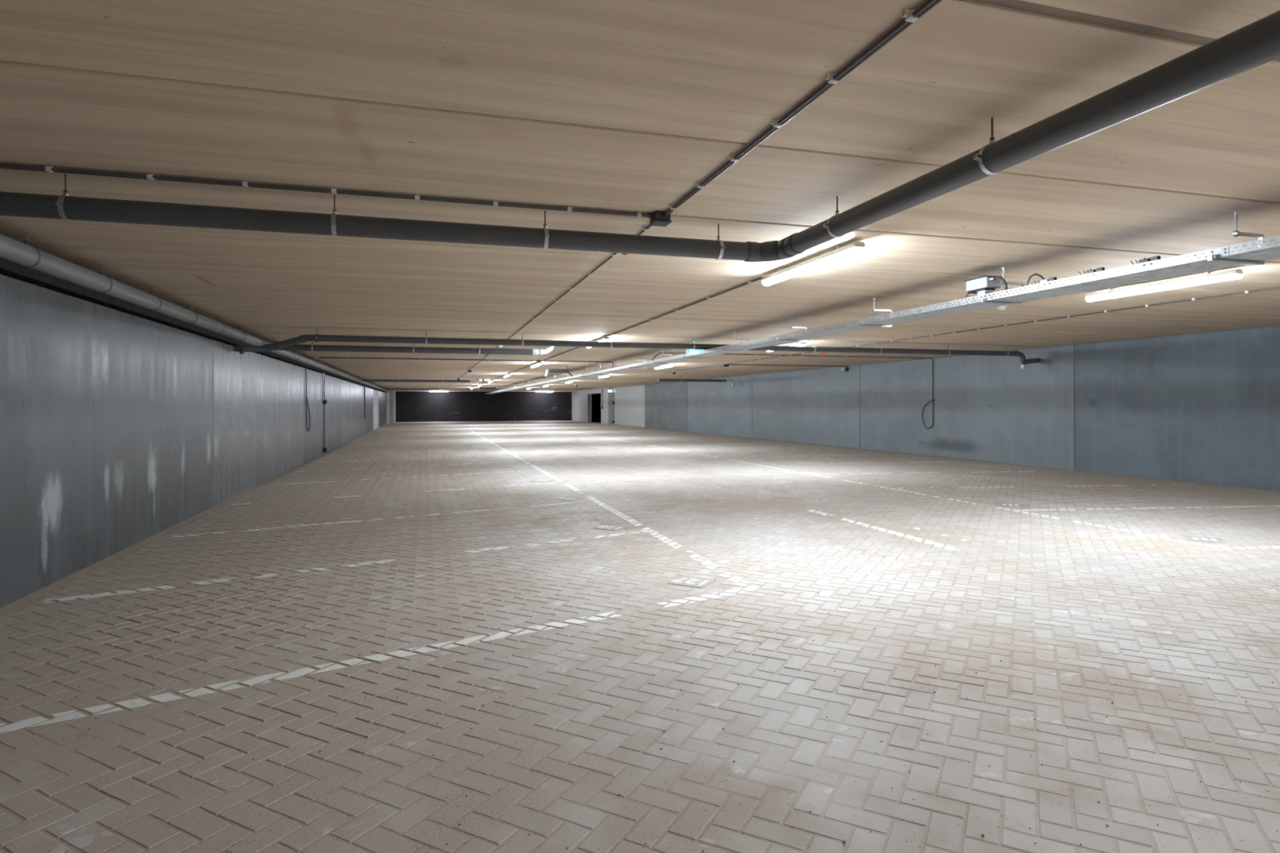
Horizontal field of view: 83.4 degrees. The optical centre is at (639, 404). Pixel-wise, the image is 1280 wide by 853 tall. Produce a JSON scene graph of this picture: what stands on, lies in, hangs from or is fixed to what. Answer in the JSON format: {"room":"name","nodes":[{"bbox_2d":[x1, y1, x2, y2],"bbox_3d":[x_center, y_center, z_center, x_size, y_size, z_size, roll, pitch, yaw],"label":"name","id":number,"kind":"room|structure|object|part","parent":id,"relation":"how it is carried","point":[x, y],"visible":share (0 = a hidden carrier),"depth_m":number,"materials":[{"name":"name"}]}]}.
{"room":"parking garage","nodes":[
{"label":"parking garage","id":0,"kind":"room"},
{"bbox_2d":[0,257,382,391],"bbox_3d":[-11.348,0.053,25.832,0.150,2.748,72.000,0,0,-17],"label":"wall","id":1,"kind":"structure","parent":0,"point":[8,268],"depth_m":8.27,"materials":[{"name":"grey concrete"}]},
{"bbox_2d":[0,274,395,608],"bbox_3d":[-10.677,0.106,26.032,0.770,2.638,72.000,0,0,-17],"label":"wall","id":2,"kind":"structure","parent":0,"point":[118,429],"depth_m":6.97,"materials":[{"name":"concrete"}]},
{"bbox_3d":[-4.857,0.254,6.178,0.150,2.315,7.808,0,0,-17],"label":"wall panel","id":3,"kind":"part","parent":2,"relation":"part of","materials":[{"name":"concrete"}]},
{"bbox_3d":[-7.091,0.259,13.651,0.150,2.315,7.768,0,0,-17],"label":"wall panel","id":4,"kind":"part","parent":2,"relation":"part of","materials":[{"name":"concrete"}]},
{"bbox_2d":[305,366,311,431],"bbox_3d":[-8.261,-0.135,17.894,0.022,1.611,0.642,0,0,-17],"label":"hanging cable","id":5,"kind":"object","parent":2,"relation":"hanging from","point":[305,366],"visible":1,"depth_m":17.62,"materials":[{"name":"black plastic"}]},
{"bbox_3d":[-9.350,0.265,21.210,0.150,2.315,7.988,0,0,-17],"label":"wall panel","id":6,"kind":"part","parent":2,"relation":"part of","materials":[{"name":"concrete"}]},
{"bbox_2d":[323,373,327,452],"bbox_3d":[-9.085,0.226,20.743,0.090,2.290,0.248,0,0,-17],"label":"conduit","id":7,"kind":"object","parent":2,"relation":"attached to","point":[325,402],"visible":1,"depth_m":20.75,"materials":[{"name":"black plastic"}]},
{"bbox_3d":[-11.642,0.270,28.875,0.150,2.315,7.988,0,0,-17],"label":"wall panel","id":8,"kind":"part","parent":2,"relation":"part of","materials":[{"name":"concrete"}]},
{"bbox_2d":[364,384,364,417],"bbox_3d":[-13.273,-0.164,34.661,0.044,1.611,0.064,0,0,-17],"label":"hanging cable","id":9,"kind":"object","parent":2,"relation":"hanging from","point":[364,384],"visible":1,"depth_m":34.64,"materials":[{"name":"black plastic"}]},
{"bbox_3d":[-13.961,0.276,36.636,0.150,2.315,8.188,0,0,-17],"label":"wall panel","id":10,"kind":"part","parent":2,"relation":"part of","materials":[{"name":"concrete"}]},
{"bbox_3d":[-15.837,0.280,42.912,0.150,2.315,4.888,0,0,-17],"label":"wall panel","id":11,"kind":"part","parent":2,"relation":"part of","materials":[{"name":"white paint"}]},
{"bbox_3d":[-17.741,0.284,49.283,0.150,2.315,8.388,0,0,-17],"label":"wall panel","id":12,"kind":"part","parent":2,"relation":"part of","materials":[{"name":"concrete"}]},
{"bbox_3d":[-19.469,0.246,55.238,0.250,2.400,4.000,0,0,-17],"label":"wall panel","id":13,"kind":"part","parent":2,"relation":"part of","materials":[{"name":"beige paint"}]},
{"bbox_2d":[382,391,572,422],"bbox_3d":[-13.557,0.108,62.902,17.050,2.648,0.300,0,0,-17],"label":"wall","id":14,"kind":"structure","parent":0,"point":[411,406],"depth_m":62.66,"materials":[{"name":"black paint"}]},
{"bbox_2d":[411,391,572,391],"bbox_3d":[-13.384,-1.183,62.767,15.090,0.059,0.060,0,0,-17],"label":"trim","id":15,"kind":"structure","parent":14,"relation":"attached to","point":[411,391],"depth_m":62.69,"materials":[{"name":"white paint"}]},
{"bbox_2d":[0,420,1279,852],"bbox_3d":[-3.124,1.429,28.341,16.060,0.058,72.100,0,0,-17],"label":"floor","id":16,"kind":"structure","parent":0,"point":[537,636],"depth_m":3.94,"materials":[{"name":"concrete"}]},
{"bbox_2d":[0,0,1279,391],"bbox_3d":[-3.236,-1.390,28.012,16.850,0.300,73.140,0,0,-17],"label":"ceiling","id":17,"kind":"structure","parent":0,"point":[614,105],"depth_m":3.65,"materials":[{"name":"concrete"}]},
{"bbox_2d":[0,231,390,392],"bbox_3d":[-10.139,-1.097,24.326,0.188,0.254,68.380,0,0,-17],"label":"drain pipe","id":18,"kind":"object","parent":17,"relation":"attached to","point":[24,255],"visible":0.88,"depth_m":6.59,"materials":[{"name":"grey plastic"}]},
{"bbox_2d":[0,163,649,217],"bbox_3d":[-1.905,-1.230,4.096,4.100,0.030,0.046,0,0,-17],"label":"conduit","id":19,"kind":"object","parent":17,"relation":"attached to","point":[49,169],"visible":1,"depth_m":4.08,"materials":[{"name":"white plastic"}]},
{"bbox_2d":[264,342,554,355],"bbox_3d":[-4.074,-1.091,13.177,5.066,0.294,0.146,0,0,-17],"label":"drain pipe","id":20,"kind":"object","parent":17,"relation":"hanging from","point":[312,347],"visible":0.94,"depth_m":13.13,"materials":[{"name":"grey plastic"}]},
{"bbox_2d":[385,387,438,390],"bbox_3d":[-15.992,-1.122,50.422,3.560,0.177,0.140,0,0,-17],"label":"drain pipe","id":21,"kind":"object","parent":17,"relation":"hanging from","point":[410,388],"visible":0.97,"depth_m":50.38,"materials":[{"name":"grey plastic"}]},
{"bbox_2d":[363,378,484,382],"bbox_3d":[-9.847,-1.121,32.950,5.330,0.208,0.141,0,0,-17],"label":"drain pipe","id":22,"kind":"object","parent":17,"relation":"hanging from","point":[477,380],"visible":0.99,"depth_m":32.88,"materials":[{"name":"grey plastic"}]},
{"bbox_2d":[319,356,613,368],"bbox_3d":[-4.524,-1.117,19.831,7.895,0.242,0.622,0,0,-17],"label":"conduit","id":23,"kind":"object","parent":17,"relation":"attached to","point":[319,357],"visible":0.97,"depth_m":19.46,"materials":[{"name":"white plastic"}]},
{"bbox_2d":[478,386,497,391],"bbox_3d":[-9.904,-1.065,46.707,1.249,0.319,0.428,0,0,-17],"label":"ventilation fan","id":24,"kind":"object","parent":17,"relation":"attached to","point":[479,388],"visible":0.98,"depth_m":46.51,"materials":[{"name":"grey metal"}]},
{"bbox_2d":[530,361,542,368],"bbox_3d":[-3.061,-1.183,21.160,0.098,0.116,1.550,0,0,-17],"label":"ceiling lamp","id":25,"kind":"object","parent":17,"relation":"attached to","point":[538,363],"visible":1,"depth_m":20.97,"materials":[{"name":"plastic"}]},
{"bbox_2d":[447,225,651,387],"bbox_3d":[-7.254,-1.217,29.421,0.046,0.030,51.470,0,0,-17],"label":"conduit","id":26,"kind":"object","parent":17,"relation":"attached to","point":[646,228],"visible":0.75,"depth_m":7.32,"materials":[{"name":"white plastic"}]},
{"bbox_2d":[544,364,572,376],"bbox_3d":[-2.543,-1.060,22.292,0.869,0.364,0.428,0,0,-17],"label":"ventilation fan","id":27,"kind":"object","parent":17,"relation":"attached to","point":[548,371],"visible":1,"depth_m":22.12,"materials":[{"name":"grey metal"}]},
{"bbox_2d":[586,336,609,348],"bbox_3d":[-0.813,-1.188,13.639,0.098,0.116,1.550,0,0,-17],"label":"ceiling lamp","id":28,"kind":"object","parent":17,"relation":"attached to","point":[603,339],"visible":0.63,"depth_m":12.97,"materials":[{"name":"plastic"}]},
{"bbox_2d":[598,374,609,377],"bbox_3d":[-1.486,-1.187,29.720,0.098,0.116,1.550,0,0,-17],"label":"ceiling lamp","id":29,"kind":"object","parent":17,"relation":"attached to","point":[605,375],"visible":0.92,"depth_m":29.48,"materials":[{"name":"plastic"}]},
{"bbox_2d":[466,276,762,390],"bbox_3d":[-6.363,-1.219,32.202,0.057,0.030,52.650,0,0,-17],"label":"conduit","id":30,"kind":"object","parent":17,"relation":"attached to","point":[748,282],"visible":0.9,"depth_m":9.41,"materials":[{"name":"white plastic"}]},
{"bbox_2d":[235,327,1039,368],"bbox_3d":[1.343,-1.007,13.467,15.894,0.488,0.381,0,0,-18],"label":"drain pipe","id":31,"kind":"object","parent":17,"relation":"hanging from","point":[242,349],"visible":0.93,"depth_m":12.75,"materials":[{"name":"grey plastic"}]},
{"bbox_2d":[0,9,1279,262],"bbox_3d":[0.363,-1.124,-1.608,5.100,0.250,12.610,0,0,-17],"label":"drain pipe","id":32,"kind":"object","parent":17,"relation":"hanging from","point":[1257,43],"visible":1,"depth_m":3.86,"materials":[{"name":"grey plastic"}]},
{"bbox_3d":[-3.090,-1.188,3.868,0.022,0.106,0.019,0,0,-17],"label":"rod","id":33,"kind":"part","parent":32,"relation":"part of","materials":[{"name":"metal"}]},
{"bbox_3d":[-1.806,-1.191,4.252,0.022,0.106,0.019,0,0,-17],"label":"rod","id":34,"kind":"part","parent":32,"relation":"part of","materials":[{"name":"metal"}]},
{"bbox_3d":[-0.608,-1.194,4.610,0.022,0.106,0.019,0,0,-17],"label":"rod","id":35,"kind":"part","parent":32,"relation":"part of","materials":[{"name":"metal"}]},
{"bbox_3d":[0.541,-1.196,4.953,0.022,0.106,0.019,0,0,-17],"label":"rod","id":36,"kind":"part","parent":32,"relation":"part of","materials":[{"name":"metal"}]},
{"bbox_3d":[1.183,-1.198,4.310,0.019,0.106,0.022,0,0,-17],"label":"rod","id":37,"kind":"part","parent":32,"relation":"part of","materials":[{"name":"metal"}]},
{"bbox_3d":[1.535,-1.199,3.131,0.019,0.106,0.022,0,0,-17],"label":"rod","id":38,"kind":"part","parent":32,"relation":"part of","materials":[{"name":"metal"}]},
{"bbox_2d":[648,210,671,226],"bbox_3d":[0.121,-1.215,4.692,0.145,0.067,0.180,0,0,-17],"label":"junction box","id":39,"kind":"object","parent":17,"relation":"attached to","point":[657,218],"visible":0.99,"depth_m":4.65,"materials":[{"name":"grey plastic"}]},
{"bbox_3d":[0.133,-1.187,4.696,0.120,0.011,0.130,0,0,-17],"label":"lid","id":40,"kind":"part","parent":39,"relation":"part of","materials":[{"name":"grey plastic"}]},
{"bbox_2d":[654,364,673,369],"bbox_3d":[0.733,-1.192,22.295,0.098,0.116,1.550,0,0,-17],"label":"ceiling lamp","id":41,"kind":"object","parent":17,"relation":"attached to","point":[668,365],"visible":0.94,"depth_m":22.12,"materials":[{"name":"plastic"}]},
{"bbox_2d":[654,365,671,368],"bbox_3d":[0.733,-1.160,22.295,0.092,0.047,1.490,0,0,-17],"label":"diffuser","id":42,"kind":"object","parent":41,"relation":"attached to","point":[659,366],"depth_m":22.35,"materials":[{"name":"white plastic"}]},
{"bbox_2d":[686,349,704,355],"bbox_3d":[1.155,-1.144,14.982,0.384,0.213,0.074,0,0,-17],"label":"exit sign","id":43,"kind":"object","parent":17,"relation":"hanging from","point":[687,350],"visible":0.42,"depth_m":14.93,"materials":[{"name":"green plastic"}]},
{"bbox_2d":[657,377,734,386],"bbox_3d":[2.447,-1.030,30.678,3.466,0.448,0.146,0,0,-17],"label":"drain pipe","id":44,"kind":"object","parent":17,"relation":"attached to","point":[681,380],"visible":1,"depth_m":30.63,"materials":[{"name":"grey plastic"}]},
{"bbox_2d":[766,342,806,351],"bbox_3d":[2.981,-1.197,14.773,0.098,0.116,1.550,0,0,-17],"label":"ceiling lamp","id":45,"kind":"object","parent":17,"relation":"attached to","point":[797,344],"visible":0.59,"depth_m":14.23,"materials":[{"name":"plastic"}]},
{"bbox_2d":[728,364,844,366],"bbox_3d":[4.654,-1.244,22.691,4.120,0.031,0.046,0,0,-17],"label":"conduit","id":46,"kind":"object","parent":17,"relation":"attached to","point":[729,364],"visible":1,"depth_m":22.66,"materials":[{"name":"white plastic"}]},
{"bbox_2d":[652,352,933,423],"bbox_3d":[4.033,-0.349,18.473,7.775,1.819,0.720,0,0,-17],"label":"conduit","id":47,"kind":"object","parent":17,"relation":"attached to","point":[659,353],"visible":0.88,"depth_m":18.40,"materials":[{"name":"white plastic"}]},
{"bbox_2d":[921,399,934,428],"bbox_3d":[7.784,0.247,19.405,0.024,0.793,0.513,0,0,-17],"label":"hanging cable","id":48,"kind":"object","parent":47,"relation":"hanging from","point":[934,399],"visible":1,"depth_m":19.52,"materials":[{"name":"black plastic"}]},
{"bbox_2d":[664,0,942,214],"bbox_3d":[1.920,-1.238,-1.257,0.055,0.030,12.290,0,0,-17],"label":"conduit","id":49,"kind":"object","parent":17,"relation":"attached to","point":[911,16],"visible":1,"depth_m":2.78,"materials":[{"name":"white plastic"}]},
{"bbox_2d":[761,241,865,286],"bbox_3d":[1.430,-1.193,6.137,0.098,0.116,1.550,0,0,-17],"label":"ceiling lamp","id":50,"kind":"object","parent":17,"relation":"attached to","point":[842,252],"visible":1,"depth_m":5.93,"materials":[{"name":"plastic"}]},
{"bbox_2d":[485,211,1279,394],"bbox_3d":[-3.142,-1.075,28.171,0.470,0.331,67.220,0,0,-17],"label":"cable tray","id":51,"kind":"object","parent":17,"relation":"hanging from","point":[1220,257],"visible":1,"depth_m":6.18,"materials":[{"name":"metal"}]},
{"bbox_2d":[525,383,539,386],"bbox_3d":[-5.127,-0.953,34.831,0.411,0.061,3.000,0,0,-17],"label":"tray","id":52,"kind":"object","parent":51,"relation":"on","point":[533,384],"depth_m":34.69,"materials":[{"name":"silver metal"}]},
{"bbox_2d":[534,382,553,384],"bbox_3d":[-4.268,-0.955,31.957,0.411,0.061,3.000,0,0,-17],"label":"tray","id":53,"kind":"object","parent":51,"relation":"on","point":[541,383],"depth_m":31.62,"materials":[{"name":"silver metal"}]},
{"bbox_2d":[544,378,563,382],"bbox_3d":[-3.409,-0.957,29.083,0.411,0.061,3.000,0,0,-17],"label":"tray","id":54,"kind":"object","parent":51,"relation":"on","point":[553,380],"depth_m":29.05,"materials":[{"name":"silver metal"}]},
{"bbox_2d":[557,376,582,380],"bbox_3d":[-2.550,-0.959,26.208,0.411,0.061,3.000,0,0,-17],"label":"tray","id":55,"kind":"object","parent":51,"relation":"on","point":[570,378],"depth_m":26.00,"materials":[{"name":"silver metal"}]},
{"bbox_2d":[573,372,600,377],"bbox_3d":[-1.690,-0.961,23.334,0.411,0.061,3.000,0,0,-17],"label":"tray","id":56,"kind":"object","parent":51,"relation":"on","point":[586,375],"depth_m":23.12,"materials":[{"name":"silver metal"}]},
{"bbox_2d":[592,367,629,373],"bbox_3d":[-0.831,-0.963,20.459,0.411,0.061,3.000,0,0,-17],"label":"tray","id":57,"kind":"object","parent":51,"relation":"on","point":[611,371],"depth_m":20.30,"materials":[{"name":"silver metal"}]},
{"bbox_2d":[617,360,663,369],"bbox_3d":[0.028,-0.965,17.585,0.411,0.061,3.000,0,0,-17],"label":"tray","id":58,"kind":"object","parent":51,"relation":"on","point":[650,363],"depth_m":17.36,"materials":[{"name":"silver metal"}]},
{"bbox_2d":[651,350,719,363],"bbox_3d":[0.887,-0.967,14.711,0.411,0.061,3.000,0,0,-17],"label":"tray","id":59,"kind":"object","parent":51,"relation":"on","point":[700,355],"depth_m":14.35,"materials":[{"name":"silver metal"}]},
{"bbox_2d":[701,335,795,354],"bbox_3d":[1.746,-0.969,11.836,0.411,0.061,3.000,0,0,-17],"label":"tray","id":60,"kind":"object","parent":51,"relation":"on","point":[768,341],"depth_m":11.60,"materials":[{"name":"silver metal"}]},
{"bbox_2d":[778,308,944,340],"bbox_3d":[2.605,-0.971,8.962,0.411,0.061,3.000,0,0,-17],"label":"tray","id":61,"kind":"object","parent":51,"relation":"on","point":[911,317],"depth_m":8.54,"materials":[{"name":"silver metal"}]},
{"bbox_3d":[2.834,-0.972,7.465,0.008,0.048,0.120,0,0,-17],"label":"splice plate","id":62,"kind":"part","parent":51,"relation":"part of","materials":[{"name":"silver metal"}]},
{"bbox_2d":[964,275,1008,297],"bbox_3d":[3.183,-1.065,6.558,0.174,0.197,0.466,0,0,-17],"label":"control box","id":63,"kind":"object","parent":51,"relation":"on","point":[985,284],"visible":0.9,"depth_m":6.54,"materials":[{"name":"white plastic"}]},
{"bbox_3d":[3.163,-1.161,6.624,0.174,0.005,0.274,0,0,-17],"label":"lid","id":64,"kind":"part","parent":63,"relation":"part of","materials":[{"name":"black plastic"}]},
{"bbox_3d":[3.316,-1.173,6.565,0.032,0.165,0.028,0,0,-17],"label":"rod","id":65,"kind":"part","parent":51,"relation":"part of","materials":[{"name":"metal"}]},
{"bbox_2d":[1026,273,1057,290],"bbox_3d":[3.333,-1.035,5.969,0.050,0.135,0.288,0,0,-17],"label":"plug","id":66,"kind":"object","parent":51,"relation":"attached to","point":[1044,280],"visible":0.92,"depth_m":5.94,"materials":[{"name":"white plastic"}]},
{"bbox_2d":[913,247,1264,315],"bbox_3d":[3.465,-0.973,6.088,0.411,0.061,3.000,0,0,-17],"label":"tray","id":67,"kind":"object","parent":51,"relation":"on","point":[1195,265],"depth_m":5.55,"materials":[{"name":"silver metal"}]},
{"bbox_2d":[1078,266,1104,275],"bbox_3d":[3.467,-1.019,5.521,0.050,0.052,0.212,0,0,-17],"label":"plug","id":68,"kind":"object","parent":51,"relation":"attached to","point":[1101,268],"visible":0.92,"depth_m":5.47,"materials":[{"name":"black plastic"}]},
{"bbox_2d":[1130,255,1160,266],"bbox_3d":[3.590,-1.019,5.109,0.050,0.052,0.212,0,0,-17],"label":"plug","id":69,"kind":"object","parent":51,"relation":"attached to","point":[1154,258],"visible":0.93,"depth_m":5.07,"materials":[{"name":"black plastic"}]},
{"bbox_3d":[3.693,-0.974,4.590,0.008,0.048,0.120,0,0,-17],"label":"splice plate","id":70,"kind":"part","parent":51,"relation":"part of","materials":[{"name":"silver metal"}]},
{"bbox_3d":[3.880,-1.175,4.678,0.032,0.165,0.028,0,0,-17],"label":"rod","id":71,"kind":"part","parent":51,"relation":"part of","materials":[{"name":"metal"}]},
{"bbox_2d":[1218,235,1279,260],"bbox_3d":[4.324,-0.975,3.213,0.411,0.061,3.000,0,0,-17],"label":"tray","id":72,"kind":"object","parent":51,"relation":"on","point":[1272,251],"depth_m":4.48,"materials":[{"name":"silver metal"}]},
{"bbox_2d":[663,286,1279,373],"bbox_3d":[5.749,-1.248,11.217,0.046,0.030,33.800,0,0,-17],"label":"conduit","id":73,"kind":"object","parent":17,"relation":"attached to","point":[1273,288],"visible":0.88,"depth_m":10.25,"materials":[{"name":"white plastic"}]},
{"bbox_2d":[997,305,1008,310],"bbox_3d":[4.531,-1.221,8.995,0.130,0.075,0.130,0,0,-17],"label":"smoke detector","id":74,"kind":"object","parent":17,"relation":"attached to","point":[1004,307],"visible":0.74,"depth_m":8.96,"materials":[{"name":"white plastic"}]},
{"bbox_2d":[1084,268,1243,302],"bbox_3d":[5.224,-1.202,7.271,0.098,0.116,1.550,0,0,-17],"label":"ceiling lamp","id":75,"kind":"object","parent":17,"relation":"attached to","point":[1209,277],"visible":1,"depth_m":7.11,"materials":[{"name":"plastic"}]},
{"bbox_2d":[571,324,1279,490],"bbox_3d":[4.485,0.060,30.564,0.700,2.658,72.000,0,0,-17],"label":"wall","id":76,"kind":"structure","parent":0,"point":[1202,407],"depth_m":15.87,"materials":[{"name":"concrete"}]},
{"bbox_3d":[-5.062,0.089,61.893,0.350,2.646,6.500,0,0,-17],"label":"wall panel","id":77,"kind":"part","parent":76,"relation":"part of","materials":[{"name":"white paint"}]},
{"bbox_2d":[586,391,601,423],"bbox_3d":[-3.578,0.229,56.387,0.080,2.360,4.900,0,0,-17],"label":"trim","id":78,"kind":"structure","parent":76,"relation":"attached to","point":[600,392],"depth_m":58.63,"materials":[{"name":"white paint"}]},
{"bbox_2d":[591,393,600,422],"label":"door","id":79,"kind":"structure","parent":76,"relation":"in","point":[596,397],"depth_m":65.41,"materials":[{"name":"black"}]},
{"bbox_3d":[-1.334,0.083,50.294,0.150,2.640,3.852,0,0,-17],"label":"wall panel","id":80,"kind":"part","parent":76,"relation":"part of","materials":[{"name":"white paint"}]},
{"bbox_3d":[-0.210,0.081,46.534,0.150,2.640,3.982,0,0,-17],"label":"wall panel","id":81,"kind":"part","parent":76,"relation":"part of","materials":[{"name":"white paint"}]},
{"bbox_3d":[1.447,0.077,40.991,0.150,2.640,7.550,0,0,-17],"label":"wall panel","id":82,"kind":"part","parent":76,"relation":"part of","materials":[{"name":"grey concrete"}]},
{"bbox_3d":[3.636,0.071,33.666,0.150,2.640,7.680,0,0,-17],"label":"wall panel","id":83,"kind":"part","parent":76,"relation":"part of","materials":[{"name":"concrete"}]},
{"bbox_3d":[5.851,0.066,26.255,0.150,2.640,7.730,0,0,-17],"label":"wall panel","id":84,"kind":"part","parent":76,"relation":"part of","materials":[{"name":"concrete"}]},
{"bbox_2d":[841,367,848,371],"bbox_3d":[6.595,-1.146,23.177,0.182,0.140,0.193,0,0,-17],"label":"dome camera","id":85,"kind":"object","parent":76,"relation":"attached to","point":[843,369],"visible":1,"depth_m":23.13,"materials":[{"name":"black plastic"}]},
{"bbox_3d":[8.075,0.061,18.816,0.150,2.640,7.740,0,0,-17],"label":"wall panel","id":86,"kind":"part","parent":76,"relation":"part of","materials":[{"name":"concrete"}]},
{"bbox_3d":[10.300,0.056,11.371,0.150,2.640,7.740,0,0,-17],"label":"wall panel","id":87,"kind":"part","parent":76,"relation":"part of","materials":[{"name":"concrete"}]}
]}

